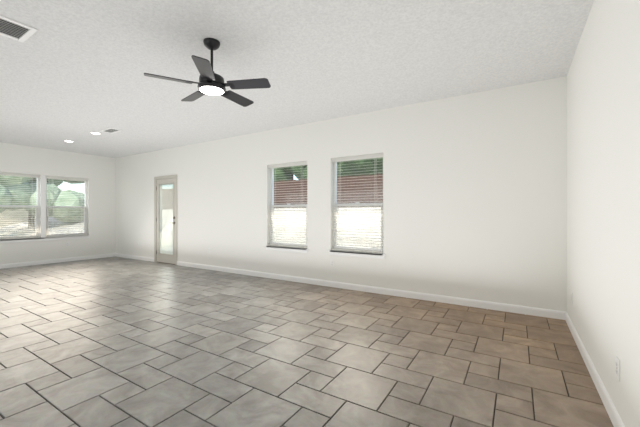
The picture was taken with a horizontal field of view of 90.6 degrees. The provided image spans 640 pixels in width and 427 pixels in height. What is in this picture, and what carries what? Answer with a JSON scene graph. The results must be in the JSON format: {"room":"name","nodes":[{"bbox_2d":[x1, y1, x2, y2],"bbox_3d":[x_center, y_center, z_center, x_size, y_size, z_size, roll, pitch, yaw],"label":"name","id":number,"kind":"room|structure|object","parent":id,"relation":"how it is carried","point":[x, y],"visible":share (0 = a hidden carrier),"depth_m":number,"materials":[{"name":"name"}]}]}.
{"room":"empty living room","nodes":[
{"label":"empty living room","id":0,"kind":"room"},
{"bbox_2d":[0,142,115,263],"bbox_3d":[-7.636,-0.170,5.808,0.150,2.740,7.150,0,0,32],"label":"wall","id":1,"kind":"structure","parent":0,"point":[98,172],"depth_m":7.95,"materials":[{"name":"white paint"}]},
{"bbox_2d":[0,172,90,242],"bbox_3d":[-6.568,-0.128,7.492,0.173,1.545,1.930,0,0,32],"label":"window","id":2,"kind":"structure","parent":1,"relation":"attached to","point":[42,232],"depth_m":7.46,"materials":[{"name":"white plastic"}]},
{"bbox_2d":[0,253,114,268],"bbox_3d":[-7.527,1.150,5.828,0.014,0.100,7.000,0,0,32],"label":"baseboard","id":3,"kind":"structure","parent":1,"relation":"attached to","point":[11,265],"depth_m":7.62,"materials":[{"name":"white wood"}]},
{"bbox_2d":[0,0,593,157],"bbox_3d":[-3.309,-1.600,3.203,10.250,0.120,7.300,0,0,32],"label":"ceiling","id":4,"kind":"structure","parent":0,"point":[73,70],"depth_m":3.19,"materials":[{"name":"white paint"}]},
{"bbox_2d":[0,15,37,42],"bbox_3d":[-2.619,-1.533,2.561,0.360,0.013,0.420,0,0,32],"label":"ceiling vent","id":5,"kind":"object","parent":4,"relation":"in","point":[13,29],"visible":1,"depth_m":2.64,"materials":[{"name":"white metal"}]},
{"bbox_2d":[100,128,122,132],"bbox_3d":[-3.866,-1.533,5.857,0.400,0.013,0.220,0,0,32],"label":"ceiling vent","id":6,"kind":"object","parent":4,"relation":"in","point":[110,130],"visible":1,"depth_m":5.84,"materials":[{"name":"white metal"}]},
{"bbox_2d":[144,38,270,106],"bbox_3d":[-0.969,-1.313,2.871,1.037,0.454,1.020,0,0,32],"label":"ceiling fan","id":7,"kind":"object","parent":4,"relation":"hanging from","point":[211,82],"visible":1,"depth_m":2.78,"materials":[{"name":"black metal"}]},
{"bbox_2d":[0,256,613,426],"bbox_3d":[-3.309,1.196,3.203,9.938,0.008,6.988,0,0,32],"label":"floor","id":8,"kind":"structure","parent":0,"point":[183,325],"depth_m":2.64,"materials":[{"name":"tile"}]},
{"bbox_2d":[116,76,566,311],"bbox_3d":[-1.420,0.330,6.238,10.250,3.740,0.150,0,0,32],"label":"wall","id":9,"kind":"structure","parent":0,"point":[474,196],"depth_m":4.43,"materials":[{"name":"white paint"}]},
{"bbox_2d":[115,253,153,261],"bbox_3d":[-4.880,1.150,8.294,1.902,0.100,0.014,0,0,32],"label":"baseboard","id":10,"kind":"structure","parent":9,"relation":"attached to","point":[135,257],"depth_m":8.26,"materials":[{"name":"white wood"}]},
{"bbox_2d":[154,175,176,264],"bbox_3d":[-3.649,0.151,7.615,0.906,2.098,0.167,0,0,32],"label":"door frame","id":11,"kind":"structure","parent":9,"relation":"attached to","point":[155,208],"depth_m":7.76,"materials":[{"name":"grey paint"}]},
{"bbox_2d":[156,178,175,263],"bbox_3d":[-3.685,0.176,7.565,0.771,2.004,0.106,0,0,32],"label":"door","id":12,"kind":"structure","parent":9,"relation":"in","point":[165,256],"depth_m":7.58,"materials":[{"name":"grey paint"}]},
{"bbox_2d":[265,161,308,252],"bbox_3d":[-0.567,-0.113,5.687,0.970,1.575,0.173,0,0,32],"label":"window","id":13,"kind":"structure","parent":9,"relation":"in","point":[278,245],"depth_m":5.71,"materials":[{"name":"white plastic"}]},
{"bbox_2d":[328,153,385,258],"bbox_3d":[0.587,-0.113,4.969,0.970,1.575,0.173,0,0,32],"label":"window","id":14,"kind":"structure","parent":9,"relation":"in","point":[343,249],"depth_m":4.98,"materials":[{"name":"white plastic"}]},
{"bbox_2d":[177,261,565,319],"bbox_3d":[-0.272,1.150,5.426,7.142,0.100,0.014,0,0,32],"label":"baseboard","id":15,"kind":"structure","parent":9,"relation":"attached to","point":[547,313],"depth_m":4.51,"materials":[{"name":"white wood"}]},
{"bbox_2d":[567,0,639,426],"bbox_3d":[0.938,-0.170,0.470,0.150,2.740,7.150,0,0,32],"label":"wall","id":16,"kind":"structure","parent":0,"point":[603,182],"depth_m":1.95,"materials":[{"name":"white paint"}]},
{"bbox_2d":[565,312,624,426],"bbox_3d":[0.908,1.150,0.577,0.014,0.100,7.000,0,0,32],"label":"baseboard","id":17,"kind":"structure","parent":16,"relation":"attached to","point":[614,416],"depth_m":2.15,"materials":[{"name":"white wood"}]},
{"bbox_2d":[615,356,619,380],"bbox_3d":[1.634,0.850,1.739,0.008,0.115,0.070,0,0,32],"label":"electrical outlet","id":18,"kind":"object","parent":16,"relation":"attached to","point":[617,367],"visible":1,"depth_m":1.73,"materials":[{"name":"white plastic"}]},
{"label":"outside","id":19,"kind":"structure","parent":0,"visible":0},
{"bbox_2d":[0,207,380,253],"bbox_3d":[-2.235,0.420,12.546,46.000,1.640,50.000,0,0,32],"label":"yard","id":20,"kind":"structure","parent":19,"point":[77,229],"depth_m":11.82,"materials":[{"name":"stone"}]},
{"bbox_2d":[0,157,382,227],"bbox_3d":[-7.606,-4.176,12.817,34.948,10.353,34.274,0,0,32],"label":"trees","id":21,"kind":"object","parent":20,"relation":"on","point":[19,192],"depth_m":17.86,"materials":[{"name":"green plant"}]},
{"bbox_2d":[162,174,382,208],"bbox_3d":[-0.645,-0.790,15.143,34.045,1.740,0.109,0,0,32],"label":"fence","id":22,"kind":"object","parent":20,"relation":"on","point":[360,186],"depth_m":14.04,"materials":[{"name":"brown wood"}]}
]}

